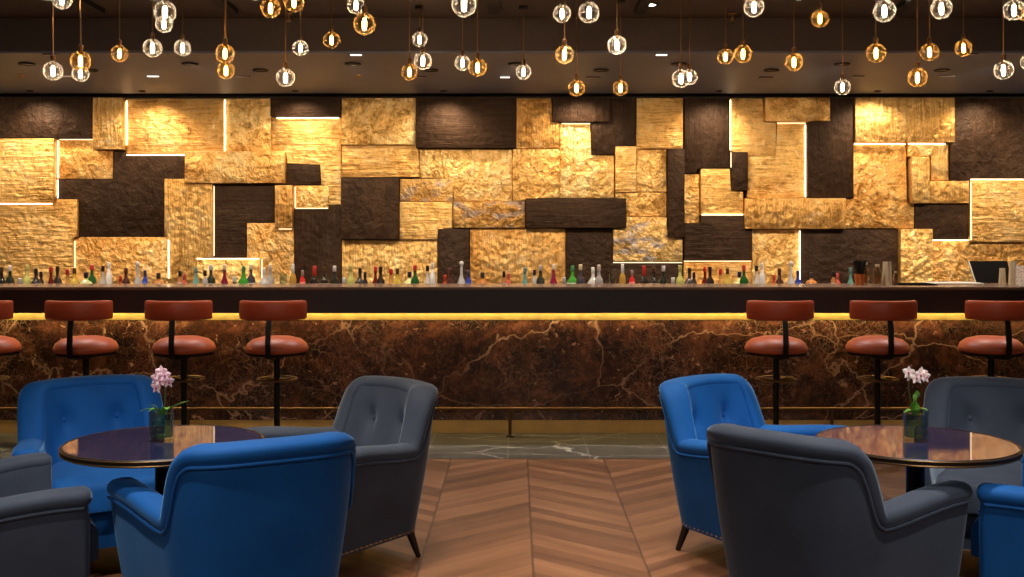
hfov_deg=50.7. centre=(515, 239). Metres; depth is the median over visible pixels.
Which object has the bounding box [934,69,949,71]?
recessed light
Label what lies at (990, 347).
bar stool
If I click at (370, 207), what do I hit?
relief panel
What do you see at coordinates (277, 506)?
armchair
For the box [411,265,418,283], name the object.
bottle
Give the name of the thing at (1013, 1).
pendant light
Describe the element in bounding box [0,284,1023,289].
countertop
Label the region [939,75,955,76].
recessed light
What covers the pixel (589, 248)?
relief panel
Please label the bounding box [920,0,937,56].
pendant light
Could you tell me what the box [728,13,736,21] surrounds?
sprinkler
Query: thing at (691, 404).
armchair
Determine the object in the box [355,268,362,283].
bottle
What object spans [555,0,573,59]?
pendant light
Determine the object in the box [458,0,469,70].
pendant light
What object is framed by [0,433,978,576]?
floor
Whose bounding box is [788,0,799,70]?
pendant light
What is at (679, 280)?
bottle
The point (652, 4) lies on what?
recessed light
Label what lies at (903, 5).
track
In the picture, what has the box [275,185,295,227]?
relief panel
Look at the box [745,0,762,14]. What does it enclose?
pendant light
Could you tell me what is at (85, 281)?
bottle
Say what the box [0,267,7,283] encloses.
bottle
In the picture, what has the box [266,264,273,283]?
bottle
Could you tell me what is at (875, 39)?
pendant light
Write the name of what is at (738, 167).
relief panel
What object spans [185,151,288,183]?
relief panel
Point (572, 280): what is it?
bottle
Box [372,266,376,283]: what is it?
bottle
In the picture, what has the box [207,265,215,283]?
bottle
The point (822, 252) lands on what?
relief panel
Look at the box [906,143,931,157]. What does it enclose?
relief panel
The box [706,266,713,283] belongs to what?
bottle
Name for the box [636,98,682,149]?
relief panel
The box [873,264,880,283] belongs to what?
glass jar
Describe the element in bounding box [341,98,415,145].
relief panel
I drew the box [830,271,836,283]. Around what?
bottle
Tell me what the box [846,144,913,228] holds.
relief panel
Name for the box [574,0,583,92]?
pendant light
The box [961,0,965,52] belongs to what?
pendant light
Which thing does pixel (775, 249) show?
relief panel
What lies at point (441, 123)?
relief panel
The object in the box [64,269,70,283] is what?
bottle
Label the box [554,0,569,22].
pendant light
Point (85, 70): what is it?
recessed light
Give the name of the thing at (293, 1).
pendant light
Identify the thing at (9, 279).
bottle
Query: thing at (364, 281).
bottle
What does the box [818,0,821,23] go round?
pendant light
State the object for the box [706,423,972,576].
armchair
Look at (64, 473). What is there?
seat cushion
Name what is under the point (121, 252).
relief panel
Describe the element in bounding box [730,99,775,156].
relief panel
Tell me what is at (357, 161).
relief panel
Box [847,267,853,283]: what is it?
bottle
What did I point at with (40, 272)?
bottle
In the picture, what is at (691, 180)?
relief panel
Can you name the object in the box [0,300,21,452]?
bar stool
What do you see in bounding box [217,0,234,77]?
pendant light
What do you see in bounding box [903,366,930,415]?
orchid
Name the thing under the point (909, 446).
round table
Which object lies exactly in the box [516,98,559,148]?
relief panel
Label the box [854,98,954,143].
relief panel
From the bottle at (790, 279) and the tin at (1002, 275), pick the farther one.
the bottle at (790, 279)
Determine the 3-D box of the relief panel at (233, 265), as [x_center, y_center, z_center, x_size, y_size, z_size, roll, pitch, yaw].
[-2.581,0.450,9.764,0.562,0.576,0.170,0,0,0]
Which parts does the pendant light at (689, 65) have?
cord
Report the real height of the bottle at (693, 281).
0.254 m
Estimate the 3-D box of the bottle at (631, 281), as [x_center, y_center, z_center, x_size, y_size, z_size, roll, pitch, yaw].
[0.943,0.377,8.775,0.050,0.265,0.050,0,0,0]
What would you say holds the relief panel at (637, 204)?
attached to the wall
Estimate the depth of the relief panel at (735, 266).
9.71 m
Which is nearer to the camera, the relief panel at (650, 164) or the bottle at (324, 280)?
the bottle at (324, 280)
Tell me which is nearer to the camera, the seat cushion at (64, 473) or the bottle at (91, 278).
the seat cushion at (64, 473)
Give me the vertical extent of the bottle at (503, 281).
0.260 m
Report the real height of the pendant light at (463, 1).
0.640 m
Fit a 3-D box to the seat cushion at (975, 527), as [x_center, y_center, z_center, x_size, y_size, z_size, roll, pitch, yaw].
[2.075,1.089,4.033,0.612,0.151,0.574,0,0,37]
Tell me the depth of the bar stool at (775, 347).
7.32 m
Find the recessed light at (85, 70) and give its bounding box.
[82,69,97,71]
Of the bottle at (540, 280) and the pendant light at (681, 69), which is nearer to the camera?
the pendant light at (681, 69)
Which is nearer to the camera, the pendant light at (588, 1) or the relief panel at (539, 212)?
the pendant light at (588, 1)
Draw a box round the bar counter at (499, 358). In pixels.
[0,284,1023,436]
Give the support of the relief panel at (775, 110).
attached to the wall
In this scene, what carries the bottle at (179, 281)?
in the bar counter at (499, 358)
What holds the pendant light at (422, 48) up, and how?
hanging from the ceiling at (8, 8)
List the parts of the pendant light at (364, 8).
bulb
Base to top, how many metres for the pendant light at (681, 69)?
0.712 m
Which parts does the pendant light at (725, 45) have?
cord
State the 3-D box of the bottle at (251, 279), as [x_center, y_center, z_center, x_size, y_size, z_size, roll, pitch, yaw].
[-2.153,0.352,8.775,0.072,0.314,0.072,0,0,0]
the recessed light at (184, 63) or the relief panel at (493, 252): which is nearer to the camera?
the recessed light at (184, 63)
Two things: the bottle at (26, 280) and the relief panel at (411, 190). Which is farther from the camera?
the relief panel at (411, 190)
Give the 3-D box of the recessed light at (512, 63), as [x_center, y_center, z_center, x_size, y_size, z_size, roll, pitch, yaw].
[0.000,-1.294,7.950,0.120,0.009,0.120,0,0,0]
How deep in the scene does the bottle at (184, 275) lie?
8.63 m
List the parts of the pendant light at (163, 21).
bulb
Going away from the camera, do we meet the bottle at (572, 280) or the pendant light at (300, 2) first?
the pendant light at (300, 2)
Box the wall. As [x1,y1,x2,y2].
[0,93,1023,261]
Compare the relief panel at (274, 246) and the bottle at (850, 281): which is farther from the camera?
the relief panel at (274, 246)
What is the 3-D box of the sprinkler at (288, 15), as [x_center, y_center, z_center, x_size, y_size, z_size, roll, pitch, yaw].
[-1.548,-1.512,7.350,0.064,0.054,0.064,0,0,0]
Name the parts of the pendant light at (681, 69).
cord, bulb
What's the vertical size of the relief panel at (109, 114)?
0.464 m
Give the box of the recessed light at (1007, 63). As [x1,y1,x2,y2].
[996,62,1013,65]
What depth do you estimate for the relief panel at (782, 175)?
9.71 m
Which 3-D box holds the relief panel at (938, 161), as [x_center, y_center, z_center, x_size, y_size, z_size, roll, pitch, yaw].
[3.814,-0.702,9.779,0.158,0.333,0.140,0,0,0]
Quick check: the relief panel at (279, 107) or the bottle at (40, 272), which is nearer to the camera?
the bottle at (40, 272)
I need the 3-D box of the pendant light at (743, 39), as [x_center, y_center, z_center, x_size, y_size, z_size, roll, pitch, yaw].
[1.275,-1.267,6.067,0.100,0.545,0.100,0,0,0]
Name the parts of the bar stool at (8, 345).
backrest, seat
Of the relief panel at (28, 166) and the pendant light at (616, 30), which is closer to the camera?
the pendant light at (616, 30)
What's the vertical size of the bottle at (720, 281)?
0.276 m
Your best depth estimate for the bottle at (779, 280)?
8.63 m
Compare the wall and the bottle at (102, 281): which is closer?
the bottle at (102, 281)
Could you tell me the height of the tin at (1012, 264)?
0.182 m
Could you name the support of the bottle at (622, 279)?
in the bar counter at (499, 358)
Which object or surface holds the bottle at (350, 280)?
in the bar counter at (499, 358)
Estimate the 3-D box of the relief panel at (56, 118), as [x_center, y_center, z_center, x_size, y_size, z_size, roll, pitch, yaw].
[-4.532,-1.093,9.749,1.485,0.360,0.199,0,0,0]
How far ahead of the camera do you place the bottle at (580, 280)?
8.63 m
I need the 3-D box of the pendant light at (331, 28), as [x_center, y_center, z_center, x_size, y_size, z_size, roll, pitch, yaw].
[-1.111,-1.347,6.506,0.100,0.385,0.100,0,0,0]
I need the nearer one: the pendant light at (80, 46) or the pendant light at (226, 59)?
the pendant light at (80, 46)
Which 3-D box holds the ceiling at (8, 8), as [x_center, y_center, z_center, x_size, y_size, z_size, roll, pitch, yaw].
[0.000,-1.590,3.400,12.800,0.100,13.200,0,0,0]
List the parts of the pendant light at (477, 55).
cord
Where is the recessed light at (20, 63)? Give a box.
[18,62,35,65]
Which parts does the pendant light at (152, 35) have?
cord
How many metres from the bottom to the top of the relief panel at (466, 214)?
0.238 m
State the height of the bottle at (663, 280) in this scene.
0.303 m
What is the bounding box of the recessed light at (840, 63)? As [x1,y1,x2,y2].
[834,62,850,65]
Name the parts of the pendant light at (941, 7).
bulb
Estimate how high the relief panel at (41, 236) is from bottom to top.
1.102 m
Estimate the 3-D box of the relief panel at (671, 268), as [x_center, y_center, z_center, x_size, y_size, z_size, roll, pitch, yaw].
[1.177,0.468,9.779,0.652,0.540,0.140,0,0,0]
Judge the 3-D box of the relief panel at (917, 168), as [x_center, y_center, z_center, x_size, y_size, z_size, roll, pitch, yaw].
[3.618,-0.535,9.749,0.162,0.414,0.199,0,0,0]
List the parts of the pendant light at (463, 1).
bulb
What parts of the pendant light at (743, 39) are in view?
cord, bulb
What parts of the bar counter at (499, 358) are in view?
rail post, foot rail, cove trim, rail post, rail post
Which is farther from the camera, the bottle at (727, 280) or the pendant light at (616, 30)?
the bottle at (727, 280)
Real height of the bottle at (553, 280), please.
0.314 m
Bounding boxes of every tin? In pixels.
[882,262,891,284]
[998,268,1005,284]
[1008,261,1017,284]
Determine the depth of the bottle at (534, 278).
8.76 m
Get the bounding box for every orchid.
[140,365,187,415]
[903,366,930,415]
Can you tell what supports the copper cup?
on the bar counter at (499, 358)
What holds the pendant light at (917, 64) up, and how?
hanging from the ceiling at (8, 8)
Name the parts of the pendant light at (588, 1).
bulb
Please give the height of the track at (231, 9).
0.034 m
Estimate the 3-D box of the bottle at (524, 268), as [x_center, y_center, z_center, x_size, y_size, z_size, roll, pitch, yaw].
[0.072,0.365,8.645,0.092,0.290,0.092,0,0,0]
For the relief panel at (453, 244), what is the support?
attached to the wall
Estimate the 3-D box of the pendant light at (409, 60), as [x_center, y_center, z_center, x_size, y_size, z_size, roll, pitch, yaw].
[-0.649,-1.257,6.585,0.100,0.565,0.100,0,0,0]
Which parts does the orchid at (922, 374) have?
stem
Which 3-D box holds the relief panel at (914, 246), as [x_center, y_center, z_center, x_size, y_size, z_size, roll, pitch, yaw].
[3.582,0.320,9.749,0.288,0.837,0.199,0,0,0]
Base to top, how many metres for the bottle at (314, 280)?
0.301 m
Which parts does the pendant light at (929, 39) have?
cord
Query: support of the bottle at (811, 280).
in the bar counter at (499, 358)
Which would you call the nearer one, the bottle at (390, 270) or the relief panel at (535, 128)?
the bottle at (390, 270)
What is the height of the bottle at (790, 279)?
0.338 m
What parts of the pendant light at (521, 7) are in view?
cord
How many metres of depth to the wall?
9.85 m
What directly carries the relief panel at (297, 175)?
attached to the wall
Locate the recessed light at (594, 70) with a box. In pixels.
[593,69,608,71]
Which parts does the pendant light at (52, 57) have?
cord, bulb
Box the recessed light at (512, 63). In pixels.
[508,62,521,65]
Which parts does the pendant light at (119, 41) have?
cord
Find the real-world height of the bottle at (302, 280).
0.265 m
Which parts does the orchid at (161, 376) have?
stem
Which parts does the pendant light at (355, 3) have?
bulb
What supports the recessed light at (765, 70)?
in the ceiling at (312, 71)
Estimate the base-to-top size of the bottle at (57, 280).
0.298 m
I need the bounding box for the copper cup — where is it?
[854,274,864,284]
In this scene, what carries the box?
on the bar counter at (499, 358)
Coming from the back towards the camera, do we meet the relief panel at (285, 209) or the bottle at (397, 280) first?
the relief panel at (285, 209)
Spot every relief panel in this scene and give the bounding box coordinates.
[0,98,92,138]
[0,138,59,202]
[0,199,79,283]
[57,151,184,236]
[58,139,114,178]
[74,237,167,283]
[93,98,126,150]
[126,99,224,154]
[164,179,213,283]
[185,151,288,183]
[197,258,260,283]
[214,184,276,256]
[224,99,273,150]
[247,223,294,283]
[270,98,340,117]
[272,118,343,204]
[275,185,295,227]
[287,165,321,185]
[295,186,330,208]
[295,206,341,283]
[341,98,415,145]
[341,178,400,239]
[342,146,419,177]
[342,240,437,283]
[400,179,453,201]
[400,202,452,239]
[416,98,515,149]
[420,149,511,200]
[438,229,469,283]
[453,201,524,227]
[470,229,564,283]
[512,149,559,200]
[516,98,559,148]
[525,198,625,227]
[552,98,610,123]
[559,123,613,197]
[565,229,612,283]
[590,98,635,155]
[611,262,682,283]
[613,217,681,261]
[614,146,635,192]
[614,193,665,216]
[635,150,665,192]
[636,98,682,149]
[665,149,684,237]
[682,216,751,259]
[682,260,750,283]
[683,98,729,173]
[685,174,698,223]
[698,169,742,215]
[727,152,747,190]
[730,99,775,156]
[742,198,845,228]
[744,123,805,197]
[751,230,799,283]
[763,98,829,122]
[800,230,896,283]
[806,98,853,198]
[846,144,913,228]
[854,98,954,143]
[893,229,932,282]
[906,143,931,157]
[906,157,929,203]
[913,204,967,238]
[926,181,968,203]
[930,144,947,180]
[933,240,1023,283]
[948,98,1023,180]
[963,179,1023,241]
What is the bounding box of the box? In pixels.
[1016,266,1023,285]
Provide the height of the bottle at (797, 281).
0.265 m
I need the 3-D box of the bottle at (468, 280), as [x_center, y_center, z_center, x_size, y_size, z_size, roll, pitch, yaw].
[-0.380,0.377,8.645,0.050,0.265,0.050,0,0,0]
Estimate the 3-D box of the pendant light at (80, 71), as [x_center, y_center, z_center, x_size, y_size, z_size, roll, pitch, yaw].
[-2.623,-1.246,6.506,0.100,0.586,0.100,0,0,0]
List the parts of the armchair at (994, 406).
seat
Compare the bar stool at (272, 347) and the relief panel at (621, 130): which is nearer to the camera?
the bar stool at (272, 347)
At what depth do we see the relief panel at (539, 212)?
9.65 m
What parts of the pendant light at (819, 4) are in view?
bulb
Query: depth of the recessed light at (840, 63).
7.94 m
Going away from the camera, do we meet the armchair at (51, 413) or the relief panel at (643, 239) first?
the armchair at (51, 413)
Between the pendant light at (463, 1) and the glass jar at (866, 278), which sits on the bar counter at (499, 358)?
the glass jar at (866, 278)
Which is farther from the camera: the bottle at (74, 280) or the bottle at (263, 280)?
the bottle at (74, 280)
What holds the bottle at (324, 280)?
in the bar counter at (499, 358)
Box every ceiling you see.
[0,0,1023,17]
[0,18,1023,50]
[0,51,1023,92]
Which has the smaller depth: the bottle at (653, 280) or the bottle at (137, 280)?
the bottle at (137, 280)
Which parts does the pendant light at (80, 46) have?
bulb, cord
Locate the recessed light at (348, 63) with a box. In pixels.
[345,62,360,65]
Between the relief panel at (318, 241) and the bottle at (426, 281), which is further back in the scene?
the relief panel at (318, 241)
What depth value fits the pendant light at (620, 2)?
6.92 m
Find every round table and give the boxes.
[58,425,263,495]
[815,425,1022,492]
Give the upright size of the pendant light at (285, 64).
0.716 m
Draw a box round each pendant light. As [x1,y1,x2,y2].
[44,0,57,80]
[72,60,88,81]
[77,0,83,70]
[111,0,127,61]
[150,0,161,53]
[153,0,172,22]
[155,6,168,32]
[174,0,190,55]
[215,0,227,58]
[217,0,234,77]
[260,0,280,13]
[276,0,294,85]
[286,0,295,9]
[296,0,307,54]
[327,0,339,47]
[347,0,357,9]
[353,0,375,33]
[401,0,417,77]
[412,5,426,46]
[414,0,430,69]
[455,0,475,16]
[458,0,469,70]
[468,0,485,76]
[519,5,527,78]
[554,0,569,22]
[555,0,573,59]
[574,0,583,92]
[578,0,598,22]
[609,0,624,54]
[613,0,627,92]
[675,0,689,86]
[683,0,697,84]
[717,0,733,64]
[741,0,749,58]
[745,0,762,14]
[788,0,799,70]
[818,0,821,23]
[840,0,844,94]
[866,0,878,62]
[873,0,893,21]
[907,0,926,85]
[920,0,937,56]
[930,0,951,17]
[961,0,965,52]
[993,0,1013,78]
[1006,0,1015,20]
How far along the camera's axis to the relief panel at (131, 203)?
9.71 m
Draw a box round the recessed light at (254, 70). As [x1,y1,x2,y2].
[252,69,267,71]
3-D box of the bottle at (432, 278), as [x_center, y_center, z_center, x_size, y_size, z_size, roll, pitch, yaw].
[-0.668,0.346,8.645,0.052,0.328,0.052,0,0,0]
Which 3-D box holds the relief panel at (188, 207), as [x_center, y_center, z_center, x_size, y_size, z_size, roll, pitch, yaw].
[-2.941,0.095,9.764,0.428,1.287,0.170,0,0,0]
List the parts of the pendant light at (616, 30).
cord, bulb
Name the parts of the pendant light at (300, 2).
cord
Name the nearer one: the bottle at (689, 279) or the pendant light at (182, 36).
the pendant light at (182, 36)
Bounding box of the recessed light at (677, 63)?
[671,62,686,65]
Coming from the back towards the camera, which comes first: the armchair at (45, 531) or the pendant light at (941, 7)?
the pendant light at (941, 7)
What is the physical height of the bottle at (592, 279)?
0.288 m
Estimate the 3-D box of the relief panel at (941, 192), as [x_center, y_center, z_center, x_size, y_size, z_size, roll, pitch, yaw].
[3.884,-0.430,9.767,0.360,0.202,0.164,0,0,0]
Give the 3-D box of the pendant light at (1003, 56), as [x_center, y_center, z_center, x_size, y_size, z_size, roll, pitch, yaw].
[2.593,-1.197,5.745,0.100,0.685,0.100,0,0,0]
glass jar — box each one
[864,262,868,284]
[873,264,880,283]
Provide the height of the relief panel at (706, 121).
0.675 m
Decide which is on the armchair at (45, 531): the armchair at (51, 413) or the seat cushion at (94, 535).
the seat cushion at (94, 535)
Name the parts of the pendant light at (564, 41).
cord, bulb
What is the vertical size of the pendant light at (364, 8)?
0.608 m
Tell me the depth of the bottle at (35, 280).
8.63 m
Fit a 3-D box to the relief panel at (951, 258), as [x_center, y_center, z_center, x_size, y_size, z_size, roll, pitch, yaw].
[4.466,0.367,9.779,1.472,0.742,0.140,0,0,0]
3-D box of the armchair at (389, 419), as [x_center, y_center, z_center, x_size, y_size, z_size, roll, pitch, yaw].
[-0.784,1.058,4.929,0.801,0.793,0.853,0,0,-44]
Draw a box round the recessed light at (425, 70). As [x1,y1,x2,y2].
[423,69,438,71]
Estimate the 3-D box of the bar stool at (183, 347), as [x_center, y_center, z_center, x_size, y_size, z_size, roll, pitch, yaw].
[-2.306,0.930,7.466,0.463,1.040,0.496,0,0,0]
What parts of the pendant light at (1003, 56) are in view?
cord, bulb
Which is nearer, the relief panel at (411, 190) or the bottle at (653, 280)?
the bottle at (653, 280)
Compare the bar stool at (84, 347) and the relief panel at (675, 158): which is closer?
the bar stool at (84, 347)
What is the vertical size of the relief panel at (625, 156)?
0.410 m
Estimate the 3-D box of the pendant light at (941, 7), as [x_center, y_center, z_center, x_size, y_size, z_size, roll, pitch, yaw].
[2.046,-1.301,5.192,0.100,0.476,0.100,0,0,0]
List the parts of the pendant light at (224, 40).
cord, bulb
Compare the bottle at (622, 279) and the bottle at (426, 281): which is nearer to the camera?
the bottle at (622, 279)
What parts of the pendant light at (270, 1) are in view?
bulb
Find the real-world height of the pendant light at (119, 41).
0.466 m
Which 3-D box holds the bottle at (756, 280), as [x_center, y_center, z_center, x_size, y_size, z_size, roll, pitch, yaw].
[1.954,0.358,8.775,0.092,0.303,0.092,0,0,0]
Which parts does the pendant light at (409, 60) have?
cord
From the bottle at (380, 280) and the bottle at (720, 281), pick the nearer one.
the bottle at (380, 280)
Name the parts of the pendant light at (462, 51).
cord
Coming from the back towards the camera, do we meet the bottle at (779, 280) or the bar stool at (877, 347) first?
the bottle at (779, 280)
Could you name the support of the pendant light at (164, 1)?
hanging from the ceiling at (8, 8)
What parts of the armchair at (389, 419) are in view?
nailhead trim, leg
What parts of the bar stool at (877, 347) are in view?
seat, backrest, post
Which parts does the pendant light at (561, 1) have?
bulb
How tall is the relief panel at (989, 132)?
0.738 m
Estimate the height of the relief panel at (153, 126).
0.500 m
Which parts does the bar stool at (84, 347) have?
post, backrest, seat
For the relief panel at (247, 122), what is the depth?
9.71 m
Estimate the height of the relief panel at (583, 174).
0.675 m
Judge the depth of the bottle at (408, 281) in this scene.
8.76 m
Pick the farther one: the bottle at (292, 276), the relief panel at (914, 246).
the relief panel at (914, 246)
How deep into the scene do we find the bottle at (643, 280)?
8.63 m
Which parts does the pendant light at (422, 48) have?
cord, bulb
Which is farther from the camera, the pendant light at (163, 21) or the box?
the box
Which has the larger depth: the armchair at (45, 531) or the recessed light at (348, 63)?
the recessed light at (348, 63)
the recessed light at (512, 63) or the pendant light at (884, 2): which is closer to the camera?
the pendant light at (884, 2)
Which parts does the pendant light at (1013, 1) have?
bulb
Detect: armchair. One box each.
[0,452,98,576]
[11,374,165,548]
[107,432,355,576]
[246,376,437,557]
[659,373,843,550]
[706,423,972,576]
[905,376,1023,549]
[971,454,1023,576]
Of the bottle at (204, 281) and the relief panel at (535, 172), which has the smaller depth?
the bottle at (204, 281)
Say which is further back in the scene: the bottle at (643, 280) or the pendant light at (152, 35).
the bottle at (643, 280)
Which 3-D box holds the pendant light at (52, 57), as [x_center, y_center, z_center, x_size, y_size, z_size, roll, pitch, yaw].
[-2.437,-1.190,5.684,0.100,0.700,0.100,0,0,0]
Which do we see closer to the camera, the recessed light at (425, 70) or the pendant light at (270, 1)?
the pendant light at (270, 1)
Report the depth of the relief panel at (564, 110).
9.65 m
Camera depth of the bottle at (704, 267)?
8.76 m
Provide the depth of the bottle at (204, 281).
8.63 m
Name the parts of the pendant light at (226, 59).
bulb, cord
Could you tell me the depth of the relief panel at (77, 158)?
9.71 m
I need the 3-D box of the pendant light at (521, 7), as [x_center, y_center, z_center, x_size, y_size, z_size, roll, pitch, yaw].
[0.049,-1.297,7.105,0.100,0.484,0.100,0,0,0]
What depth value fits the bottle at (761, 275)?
8.63 m
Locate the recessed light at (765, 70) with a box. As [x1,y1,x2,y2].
[764,69,779,71]
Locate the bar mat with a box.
[892,283,937,284]
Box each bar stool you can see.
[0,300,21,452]
[44,300,118,376]
[144,300,215,424]
[239,300,307,425]
[745,300,813,424]
[845,300,917,424]
[958,300,1023,377]
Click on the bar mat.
(892, 283)
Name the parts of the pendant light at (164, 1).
bulb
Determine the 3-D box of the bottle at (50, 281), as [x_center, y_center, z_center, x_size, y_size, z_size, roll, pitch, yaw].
[-3.722,0.362,8.645,0.092,0.295,0.092,0,0,0]
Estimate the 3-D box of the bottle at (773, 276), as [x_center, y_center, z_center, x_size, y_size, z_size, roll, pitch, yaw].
[2.096,0.396,8.775,0.048,0.226,0.048,0,0,0]
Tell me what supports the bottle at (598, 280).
in the bar counter at (499, 358)
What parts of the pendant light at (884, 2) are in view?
bulb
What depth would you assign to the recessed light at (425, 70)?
8.24 m
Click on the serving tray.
(922, 282)
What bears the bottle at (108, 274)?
in the bar counter at (499, 358)
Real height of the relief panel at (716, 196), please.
0.418 m
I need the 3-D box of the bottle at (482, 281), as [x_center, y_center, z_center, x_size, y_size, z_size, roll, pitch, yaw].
[-0.272,0.385,8.775,0.103,0.248,0.103,0,0,0]
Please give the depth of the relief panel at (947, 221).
9.71 m
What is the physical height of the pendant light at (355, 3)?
0.284 m
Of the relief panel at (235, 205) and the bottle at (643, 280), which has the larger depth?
the relief panel at (235, 205)
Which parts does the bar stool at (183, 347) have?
post, backrest, seat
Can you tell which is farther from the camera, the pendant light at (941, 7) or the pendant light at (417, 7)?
the pendant light at (417, 7)
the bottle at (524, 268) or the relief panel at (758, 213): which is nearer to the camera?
the bottle at (524, 268)
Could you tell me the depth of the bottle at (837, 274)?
8.76 m
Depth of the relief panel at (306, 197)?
9.71 m
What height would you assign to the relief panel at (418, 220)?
0.338 m
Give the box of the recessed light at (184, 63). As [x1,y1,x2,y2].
[181,62,197,65]
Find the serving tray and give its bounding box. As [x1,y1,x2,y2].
[922,282,983,283]
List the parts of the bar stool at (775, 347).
seat, backrest, post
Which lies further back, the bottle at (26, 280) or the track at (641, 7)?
the bottle at (26, 280)
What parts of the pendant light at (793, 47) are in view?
cord, bulb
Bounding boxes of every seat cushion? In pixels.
[51,461,154,514]
[90,518,98,561]
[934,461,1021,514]
[971,517,978,556]
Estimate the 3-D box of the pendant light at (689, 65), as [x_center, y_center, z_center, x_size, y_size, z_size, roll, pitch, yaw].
[1.084,-1.254,6.750,0.100,0.571,0.100,0,0,0]
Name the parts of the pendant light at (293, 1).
bulb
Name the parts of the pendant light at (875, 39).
cord, bulb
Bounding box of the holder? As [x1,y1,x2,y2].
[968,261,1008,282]
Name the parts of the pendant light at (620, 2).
cord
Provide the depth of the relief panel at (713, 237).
9.68 m
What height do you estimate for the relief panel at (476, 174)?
0.468 m
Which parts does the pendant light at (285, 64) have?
cord, bulb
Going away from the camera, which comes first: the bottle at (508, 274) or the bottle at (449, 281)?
the bottle at (449, 281)
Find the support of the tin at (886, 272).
on the bar counter at (499, 358)
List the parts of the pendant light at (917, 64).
cord, bulb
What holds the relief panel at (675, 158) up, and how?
attached to the wall
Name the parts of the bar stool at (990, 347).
seat, backrest, post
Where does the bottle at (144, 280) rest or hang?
in the bar counter at (499, 358)
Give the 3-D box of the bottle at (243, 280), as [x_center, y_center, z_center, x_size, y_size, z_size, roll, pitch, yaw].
[-2.181,0.359,8.645,0.100,0.301,0.100,0,0,0]
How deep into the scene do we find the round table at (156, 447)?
4.13 m
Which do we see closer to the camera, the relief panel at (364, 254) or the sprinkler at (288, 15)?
the sprinkler at (288, 15)
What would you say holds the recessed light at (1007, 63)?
in the ceiling at (312, 71)
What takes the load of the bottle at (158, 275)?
in the bar counter at (499, 358)
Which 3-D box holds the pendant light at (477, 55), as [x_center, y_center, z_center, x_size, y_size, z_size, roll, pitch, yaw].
[-0.214,-1.224,6.000,0.100,0.631,0.100,0,0,0]
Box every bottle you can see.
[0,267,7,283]
[6,265,14,283]
[22,265,31,283]
[30,268,41,283]
[39,271,43,283]
[47,267,54,283]
[53,266,61,283]
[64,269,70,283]
[70,268,79,283]
[80,272,91,283]
[88,265,96,283]
[99,266,106,283]
[106,262,111,283]
[122,268,130,283]
[133,261,141,283]
[142,270,147,283]
[153,273,163,283]
[177,271,182,283]
[182,274,186,283]
[192,267,199,283]
[202,270,207,283]
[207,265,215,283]
[221,264,227,283]
[238,266,248,283]
[247,264,255,283]
[258,268,269,283]
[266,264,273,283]
[290,264,295,283]
[299,270,305,283]
[309,266,319,283]
[320,267,329,283]
[330,266,338,283]
[346,265,354,283]
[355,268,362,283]
[362,272,367,283]
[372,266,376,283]
[376,266,384,283]
[388,269,392,283]
[392,268,402,283]
[404,272,410,283]
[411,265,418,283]
[424,265,428,283]
[429,263,435,283]
[446,268,453,283]
[458,261,464,283]
[465,271,471,283]
[477,272,487,283]
[501,271,506,283]
[507,273,510,283]
[522,267,527,283]
[532,270,536,283]
[536,265,544,283]
[550,264,556,283]
[567,266,575,283]
[576,264,584,283]
[587,267,595,283]
[595,265,602,283]
[619,264,625,283]
[629,270,634,283]
[638,266,649,283]
[649,267,658,283]
[659,266,667,283]
[676,265,683,283]
[684,268,691,283]
[691,272,696,283]
[701,266,706,283]
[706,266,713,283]
[717,269,722,283]
[722,268,732,283]
[734,272,740,283]
[740,265,747,283]
[753,265,758,283]
[759,263,764,283]
[771,275,775,283]
[775,268,783,283]
[787,261,794,283]
[795,271,800,283]
[806,272,816,283]
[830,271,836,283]
[836,273,839,283]
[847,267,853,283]
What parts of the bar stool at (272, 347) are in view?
post, backrest, seat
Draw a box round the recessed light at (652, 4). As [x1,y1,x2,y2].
[648,2,657,7]
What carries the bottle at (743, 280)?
in the bar counter at (499, 358)
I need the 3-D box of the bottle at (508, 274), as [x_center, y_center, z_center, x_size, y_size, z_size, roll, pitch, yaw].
[-0.061,0.390,8.775,0.050,0.239,0.050,0,0,0]
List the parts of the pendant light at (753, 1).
bulb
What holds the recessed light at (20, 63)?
in the ceiling at (312, 71)
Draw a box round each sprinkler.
[284,13,292,21]
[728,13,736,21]
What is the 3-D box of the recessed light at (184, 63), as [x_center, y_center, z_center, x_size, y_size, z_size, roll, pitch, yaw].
[-2.400,-1.294,7.950,0.120,0.009,0.120,0,0,0]
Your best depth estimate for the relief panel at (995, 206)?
9.68 m
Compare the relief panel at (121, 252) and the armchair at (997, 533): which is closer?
the armchair at (997, 533)
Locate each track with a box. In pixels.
[69,0,104,13]
[210,0,237,13]
[634,0,651,13]
[889,0,922,13]
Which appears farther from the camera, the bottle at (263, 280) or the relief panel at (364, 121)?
the relief panel at (364, 121)
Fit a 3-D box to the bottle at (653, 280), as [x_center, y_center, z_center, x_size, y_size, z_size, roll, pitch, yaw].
[1.121,0.363,8.775,0.100,0.294,0.100,0,0,0]
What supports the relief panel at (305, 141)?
attached to the wall
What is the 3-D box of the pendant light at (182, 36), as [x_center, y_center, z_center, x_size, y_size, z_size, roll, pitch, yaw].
[-2.034,-1.330,6.585,0.100,0.419,0.100,0,0,0]
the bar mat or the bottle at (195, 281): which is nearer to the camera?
the bar mat
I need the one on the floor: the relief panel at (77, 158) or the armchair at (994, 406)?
the armchair at (994, 406)
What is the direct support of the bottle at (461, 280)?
in the bar counter at (499, 358)
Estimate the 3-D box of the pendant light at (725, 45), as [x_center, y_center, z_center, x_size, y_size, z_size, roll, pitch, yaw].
[1.309,-1.318,6.750,0.100,0.443,0.100,0,0,0]

